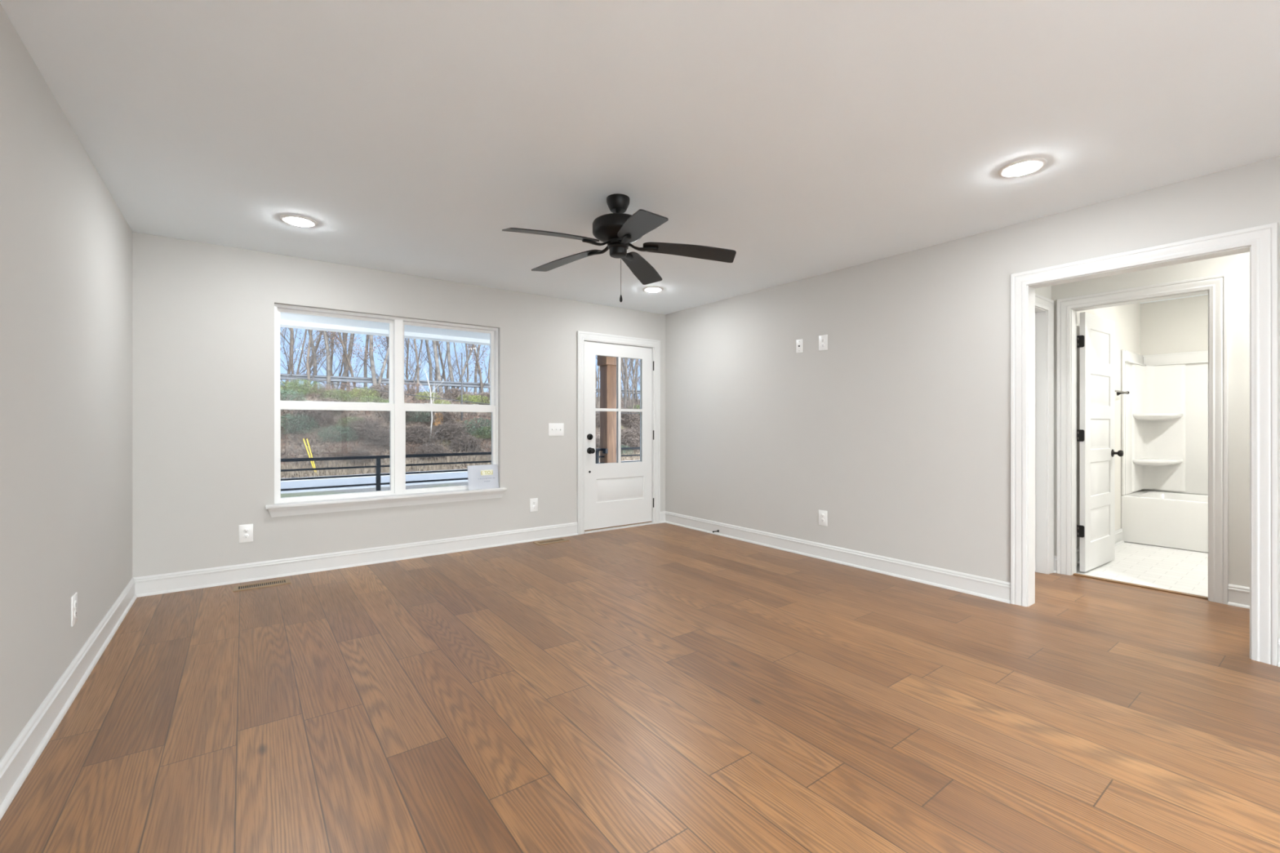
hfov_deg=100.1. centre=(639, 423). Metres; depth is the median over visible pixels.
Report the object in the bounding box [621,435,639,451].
dry brush
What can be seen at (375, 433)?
dry brush
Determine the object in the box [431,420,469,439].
dry brush
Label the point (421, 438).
dry brush
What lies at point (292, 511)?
trim
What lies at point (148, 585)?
baseboard
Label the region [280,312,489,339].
soffit
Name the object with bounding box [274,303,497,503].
window
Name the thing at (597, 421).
dry brush
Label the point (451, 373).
bare tree
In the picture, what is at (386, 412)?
dry brush
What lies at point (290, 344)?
bare tree
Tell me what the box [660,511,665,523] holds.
baseboard
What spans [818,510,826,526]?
power outlet
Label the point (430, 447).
dry brush
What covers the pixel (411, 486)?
ground
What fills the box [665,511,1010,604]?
baseboard
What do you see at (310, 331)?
bare tree
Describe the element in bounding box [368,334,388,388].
bare tree
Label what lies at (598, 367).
bare tree
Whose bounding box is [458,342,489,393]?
bare tree
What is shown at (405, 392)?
twigs
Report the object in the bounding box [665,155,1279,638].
wall
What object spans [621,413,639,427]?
dry brush
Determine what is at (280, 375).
guardrail
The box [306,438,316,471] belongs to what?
guard
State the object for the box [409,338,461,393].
bare tree
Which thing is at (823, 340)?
power outlet
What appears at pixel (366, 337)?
bare tree
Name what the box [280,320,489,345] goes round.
beam
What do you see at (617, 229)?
ceiling fan
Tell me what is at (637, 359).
bare tree
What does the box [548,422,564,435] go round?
light switch
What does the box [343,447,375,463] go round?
dry brush
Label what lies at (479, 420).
shrub
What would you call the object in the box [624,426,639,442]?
dry brush
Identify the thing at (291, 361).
bare tree
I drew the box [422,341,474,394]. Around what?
bare tree
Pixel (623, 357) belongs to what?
bare tree
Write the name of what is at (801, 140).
ceiling
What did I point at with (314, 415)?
dry brush
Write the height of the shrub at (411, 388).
0.844 m
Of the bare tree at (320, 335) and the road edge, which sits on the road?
the road edge
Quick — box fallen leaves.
[280,386,639,477]
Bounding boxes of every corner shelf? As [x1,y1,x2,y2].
[1133,413,1182,420]
[1133,458,1182,466]
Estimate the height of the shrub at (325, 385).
0.767 m
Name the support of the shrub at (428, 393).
on the ground at (411, 486)
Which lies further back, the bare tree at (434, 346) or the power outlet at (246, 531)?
the bare tree at (434, 346)
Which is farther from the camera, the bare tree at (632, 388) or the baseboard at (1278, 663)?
the bare tree at (632, 388)
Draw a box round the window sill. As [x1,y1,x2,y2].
[265,487,506,509]
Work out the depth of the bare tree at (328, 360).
28.59 m
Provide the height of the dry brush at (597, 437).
1.133 m
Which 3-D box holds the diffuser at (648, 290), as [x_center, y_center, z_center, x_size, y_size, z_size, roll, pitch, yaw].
[0.123,-1.269,5.104,0.141,0.018,0.141,0,0,-36]
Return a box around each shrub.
[280,381,309,395]
[280,388,307,400]
[280,413,320,435]
[281,378,324,395]
[307,383,335,397]
[315,424,358,442]
[319,388,355,401]
[323,442,359,457]
[335,416,367,428]
[336,381,365,395]
[348,386,380,397]
[355,395,384,402]
[404,381,426,394]
[405,440,424,454]
[406,411,435,422]
[414,391,439,399]
[431,400,451,404]
[455,394,479,403]
[461,417,491,435]
[468,395,489,404]
[472,426,491,439]
[621,445,632,455]
[627,404,639,415]
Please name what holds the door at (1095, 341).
in the wall at (1237, 265)
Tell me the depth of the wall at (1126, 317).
5.20 m
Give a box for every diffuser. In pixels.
[285,217,311,226]
[645,288,660,292]
[1004,161,1039,176]
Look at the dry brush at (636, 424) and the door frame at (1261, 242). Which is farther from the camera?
the dry brush at (636, 424)
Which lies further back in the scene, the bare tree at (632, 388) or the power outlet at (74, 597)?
the bare tree at (632, 388)
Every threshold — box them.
[584,521,653,533]
[1073,573,1208,599]
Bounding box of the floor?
[0,522,1279,852]
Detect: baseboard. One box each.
[0,577,137,820]
[133,522,577,597]
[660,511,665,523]
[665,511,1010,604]
[1053,555,1056,573]
[1076,528,1124,565]
[1227,583,1249,608]
[1277,638,1279,666]
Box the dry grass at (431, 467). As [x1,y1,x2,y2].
[280,444,639,478]
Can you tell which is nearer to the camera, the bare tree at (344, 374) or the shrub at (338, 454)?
the shrub at (338, 454)
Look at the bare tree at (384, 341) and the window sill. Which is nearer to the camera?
the window sill
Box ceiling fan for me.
[502,193,736,302]
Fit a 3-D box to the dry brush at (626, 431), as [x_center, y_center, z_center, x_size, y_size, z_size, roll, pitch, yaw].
[-0.984,0.772,31.600,2.017,1.133,1.958,0,0,-15]
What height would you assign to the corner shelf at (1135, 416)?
0.064 m
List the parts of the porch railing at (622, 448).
rail, rail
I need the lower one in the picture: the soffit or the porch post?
the porch post
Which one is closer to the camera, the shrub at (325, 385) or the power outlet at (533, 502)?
the power outlet at (533, 502)
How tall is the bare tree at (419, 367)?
12.016 m
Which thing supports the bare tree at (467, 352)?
on the ground at (411, 486)
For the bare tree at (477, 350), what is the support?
on the ground at (411, 486)
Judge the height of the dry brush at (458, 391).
0.813 m
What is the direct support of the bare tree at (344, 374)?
on the ground at (411, 486)
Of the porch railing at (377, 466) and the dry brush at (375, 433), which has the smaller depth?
the porch railing at (377, 466)
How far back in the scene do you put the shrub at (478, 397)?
30.70 m
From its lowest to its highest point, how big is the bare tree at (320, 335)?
14.905 m
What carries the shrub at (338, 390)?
on the ground at (411, 486)
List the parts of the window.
sash, sash, sash, sash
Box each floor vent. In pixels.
[233,577,290,591]
[533,537,568,545]
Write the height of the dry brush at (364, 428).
1.133 m
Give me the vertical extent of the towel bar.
0.052 m
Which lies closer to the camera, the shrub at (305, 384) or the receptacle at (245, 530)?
the receptacle at (245, 530)
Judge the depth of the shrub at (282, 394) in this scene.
24.59 m
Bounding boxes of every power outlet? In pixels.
[71,592,77,626]
[239,524,253,542]
[529,497,537,511]
[818,334,827,351]
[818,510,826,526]
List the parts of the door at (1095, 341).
knob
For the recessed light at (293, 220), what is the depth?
3.35 m
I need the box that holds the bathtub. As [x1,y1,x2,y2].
[1121,349,1208,552]
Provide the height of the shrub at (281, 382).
0.791 m
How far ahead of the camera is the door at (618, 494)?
5.93 m
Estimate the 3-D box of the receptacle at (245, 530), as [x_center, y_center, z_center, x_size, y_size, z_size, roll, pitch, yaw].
[-2.893,0.785,3.933,0.033,0.033,0.004,0,0,-36]
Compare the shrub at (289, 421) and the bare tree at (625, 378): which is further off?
the bare tree at (625, 378)
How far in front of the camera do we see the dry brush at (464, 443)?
25.83 m
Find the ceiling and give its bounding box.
[0,0,1279,315]
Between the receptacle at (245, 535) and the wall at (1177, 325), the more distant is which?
the wall at (1177, 325)
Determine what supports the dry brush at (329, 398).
on the ground at (411, 486)
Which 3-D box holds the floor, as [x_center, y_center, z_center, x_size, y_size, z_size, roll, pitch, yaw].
[1.907,1.188,3.402,8.307,0.060,6.700,0,0,-36]
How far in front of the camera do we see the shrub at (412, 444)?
24.12 m
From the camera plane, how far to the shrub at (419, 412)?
26.85 m
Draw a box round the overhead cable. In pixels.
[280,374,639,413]
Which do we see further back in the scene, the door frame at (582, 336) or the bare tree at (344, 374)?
the bare tree at (344, 374)
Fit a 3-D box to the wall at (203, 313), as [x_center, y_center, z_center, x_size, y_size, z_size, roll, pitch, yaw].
[-1.595,-0.032,5.002,4.820,2.500,0.160,0,0,-36]
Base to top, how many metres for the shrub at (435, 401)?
0.522 m
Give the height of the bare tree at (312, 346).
16.554 m
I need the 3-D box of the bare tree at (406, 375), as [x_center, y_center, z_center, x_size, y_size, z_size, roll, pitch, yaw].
[-14.602,-8.165,35.991,6.742,13.347,6.500,0,0,14]
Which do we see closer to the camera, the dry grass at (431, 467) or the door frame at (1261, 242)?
the door frame at (1261, 242)
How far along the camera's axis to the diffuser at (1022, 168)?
2.66 m
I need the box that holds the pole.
[461,352,462,421]
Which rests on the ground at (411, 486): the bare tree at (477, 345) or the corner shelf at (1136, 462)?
the bare tree at (477, 345)
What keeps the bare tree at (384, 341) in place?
on the ground at (411, 486)
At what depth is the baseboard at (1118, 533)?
5.13 m
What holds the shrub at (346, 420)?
on the ground at (411, 486)
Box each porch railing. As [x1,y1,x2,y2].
[280,448,607,491]
[621,447,639,462]
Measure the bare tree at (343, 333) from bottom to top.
20.336 m
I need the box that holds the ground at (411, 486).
[280,389,639,497]
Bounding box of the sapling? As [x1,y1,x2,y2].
[413,360,448,444]
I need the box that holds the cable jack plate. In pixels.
[795,338,803,353]
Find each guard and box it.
[302,439,315,472]
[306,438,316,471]
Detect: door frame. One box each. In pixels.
[577,330,660,534]
[1010,222,1278,666]
[1035,273,1228,604]
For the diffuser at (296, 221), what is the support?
attached to the recessed light at (293, 220)
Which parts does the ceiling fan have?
blade, blade, blade arm, blade arm, pull chain, blade arm, blade arm, blade, blade, blade arm, blade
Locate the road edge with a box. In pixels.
[280,460,634,481]
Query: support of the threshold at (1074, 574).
on the floor
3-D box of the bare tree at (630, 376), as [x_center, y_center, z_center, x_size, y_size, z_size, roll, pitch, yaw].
[-0.144,-7.150,39.308,5.218,12.016,3.663,0,0,-20]
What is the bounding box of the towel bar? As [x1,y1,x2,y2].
[1115,390,1129,395]
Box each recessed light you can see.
[280,214,317,226]
[642,286,663,292]
[997,157,1046,177]
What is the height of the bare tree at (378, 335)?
12.016 m
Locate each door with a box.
[584,341,653,531]
[1076,311,1123,572]
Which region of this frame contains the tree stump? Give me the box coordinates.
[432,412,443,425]
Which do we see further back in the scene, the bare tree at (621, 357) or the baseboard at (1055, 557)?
the bare tree at (621, 357)
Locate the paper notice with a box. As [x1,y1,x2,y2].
[466,464,498,490]
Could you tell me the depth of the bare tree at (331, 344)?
34.86 m
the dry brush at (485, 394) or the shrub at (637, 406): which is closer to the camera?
the dry brush at (485, 394)
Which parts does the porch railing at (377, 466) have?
rail, rail post, rail, rail, rail, rail post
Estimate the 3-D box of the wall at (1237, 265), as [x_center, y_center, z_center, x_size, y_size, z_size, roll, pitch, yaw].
[4.218,-0.032,2.937,0.115,2.500,3.205,0,0,-36]
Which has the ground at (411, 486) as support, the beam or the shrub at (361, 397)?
the shrub at (361, 397)
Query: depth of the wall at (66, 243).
2.10 m
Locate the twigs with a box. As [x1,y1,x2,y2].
[280,370,639,475]
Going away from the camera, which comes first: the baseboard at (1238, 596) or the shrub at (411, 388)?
the baseboard at (1238, 596)
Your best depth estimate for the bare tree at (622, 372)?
40.38 m
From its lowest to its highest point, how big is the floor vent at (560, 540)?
0.006 m
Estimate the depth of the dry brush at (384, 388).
28.09 m
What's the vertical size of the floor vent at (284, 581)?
0.006 m
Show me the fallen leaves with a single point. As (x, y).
(357, 394)
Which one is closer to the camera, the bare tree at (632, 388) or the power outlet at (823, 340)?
the power outlet at (823, 340)
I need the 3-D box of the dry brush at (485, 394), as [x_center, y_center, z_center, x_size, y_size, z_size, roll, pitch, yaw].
[-8.959,-1.495,31.449,1.447,0.813,1.405,0,0,1]
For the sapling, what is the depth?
25.58 m
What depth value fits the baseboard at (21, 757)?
2.05 m
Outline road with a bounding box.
[280,471,467,493]
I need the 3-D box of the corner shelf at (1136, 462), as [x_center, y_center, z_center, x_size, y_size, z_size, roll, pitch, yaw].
[5.257,0.396,5.433,0.440,0.064,0.295,0,0,-36]
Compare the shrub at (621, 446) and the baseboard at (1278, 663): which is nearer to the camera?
the baseboard at (1278, 663)
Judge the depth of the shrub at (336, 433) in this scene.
23.34 m
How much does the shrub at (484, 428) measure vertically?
0.751 m
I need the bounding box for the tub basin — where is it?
[1121,489,1208,552]
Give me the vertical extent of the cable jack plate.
0.118 m
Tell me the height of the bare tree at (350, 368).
11.179 m
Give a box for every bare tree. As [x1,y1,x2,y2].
[280,327,308,385]
[280,327,361,385]
[280,330,346,386]
[293,328,343,386]
[294,330,373,389]
[307,329,317,387]
[320,330,386,385]
[323,330,330,389]
[334,333,349,389]
[339,333,354,389]
[344,334,418,386]
[344,335,408,389]
[364,334,368,390]
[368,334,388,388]
[377,337,444,391]
[386,338,428,391]
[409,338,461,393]
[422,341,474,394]
[425,339,432,391]
[431,340,443,394]
[436,341,488,393]
[446,342,475,391]
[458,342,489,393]
[473,344,480,392]
[476,345,489,390]
[595,355,599,417]
[596,358,639,425]
[621,357,631,399]
[621,357,639,397]
[621,358,639,389]
[622,358,627,407]
[622,359,639,404]
[635,359,638,390]
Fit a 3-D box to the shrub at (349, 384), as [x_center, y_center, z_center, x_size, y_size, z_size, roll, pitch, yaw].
[-14.934,-1.773,27.760,1.504,0.844,1.490,0,0,-12]
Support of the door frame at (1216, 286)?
attached to the wall at (1237, 265)
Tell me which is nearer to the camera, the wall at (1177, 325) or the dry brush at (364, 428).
the wall at (1177, 325)
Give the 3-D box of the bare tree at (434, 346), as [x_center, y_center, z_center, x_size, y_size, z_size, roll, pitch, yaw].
[-13.431,-9.826,32.785,5.222,16.638,6.244,0,0,18]
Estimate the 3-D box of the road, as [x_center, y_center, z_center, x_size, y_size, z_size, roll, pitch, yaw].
[0.966,2.208,27.274,62.000,0.300,3.900,0,0,-36]
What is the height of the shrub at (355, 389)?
0.638 m
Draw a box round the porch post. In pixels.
[597,355,616,462]
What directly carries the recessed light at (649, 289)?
in the ceiling
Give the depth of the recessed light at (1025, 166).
2.65 m
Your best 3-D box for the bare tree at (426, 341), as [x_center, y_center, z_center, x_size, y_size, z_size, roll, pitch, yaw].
[-14.992,-9.710,34.888,5.241,16.554,7.476,0,0,26]
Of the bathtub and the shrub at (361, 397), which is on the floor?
the bathtub
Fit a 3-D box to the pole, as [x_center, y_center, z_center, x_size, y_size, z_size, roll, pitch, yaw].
[-9.462,-1.814,28.453,0.090,3.900,0.088,0,0,-36]
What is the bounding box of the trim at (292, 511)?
[267,490,505,517]
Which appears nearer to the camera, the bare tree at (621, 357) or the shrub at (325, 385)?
the shrub at (325, 385)
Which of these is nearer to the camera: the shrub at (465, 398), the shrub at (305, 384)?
the shrub at (305, 384)
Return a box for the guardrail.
[280,373,639,398]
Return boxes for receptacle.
[243,528,248,533]
[243,533,248,538]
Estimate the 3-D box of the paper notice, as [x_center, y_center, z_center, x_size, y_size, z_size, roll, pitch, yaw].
[-1.466,0.499,5.015,0.298,0.223,0.045,0,0,-41]
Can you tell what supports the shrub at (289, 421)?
on the ground at (411, 486)
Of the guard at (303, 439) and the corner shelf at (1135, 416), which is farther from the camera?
the guard at (303, 439)
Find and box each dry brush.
[285,409,337,426]
[313,396,343,413]
[342,417,385,438]
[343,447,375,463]
[361,426,390,445]
[365,383,388,396]
[381,410,417,421]
[405,424,436,444]
[415,442,446,458]
[419,411,456,424]
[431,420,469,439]
[443,387,465,399]
[448,434,481,451]
[477,392,489,403]
[595,411,599,426]
[595,434,599,448]
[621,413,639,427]
[621,427,636,444]
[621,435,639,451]
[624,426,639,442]
[632,422,639,431]
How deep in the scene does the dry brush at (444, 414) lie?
27.27 m
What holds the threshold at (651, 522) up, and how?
on the floor
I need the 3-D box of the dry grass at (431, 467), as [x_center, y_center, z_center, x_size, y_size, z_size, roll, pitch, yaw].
[-8.766,1.551,24.507,39.495,1.428,2.971,0,0,-36]
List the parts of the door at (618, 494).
knob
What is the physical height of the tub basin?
0.446 m
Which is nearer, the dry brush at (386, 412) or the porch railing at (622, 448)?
the porch railing at (622, 448)
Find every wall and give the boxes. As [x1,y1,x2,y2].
[0,4,132,760]
[132,231,665,577]
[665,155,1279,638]
[1035,285,1140,546]
[1051,252,1249,586]
[1140,294,1208,494]

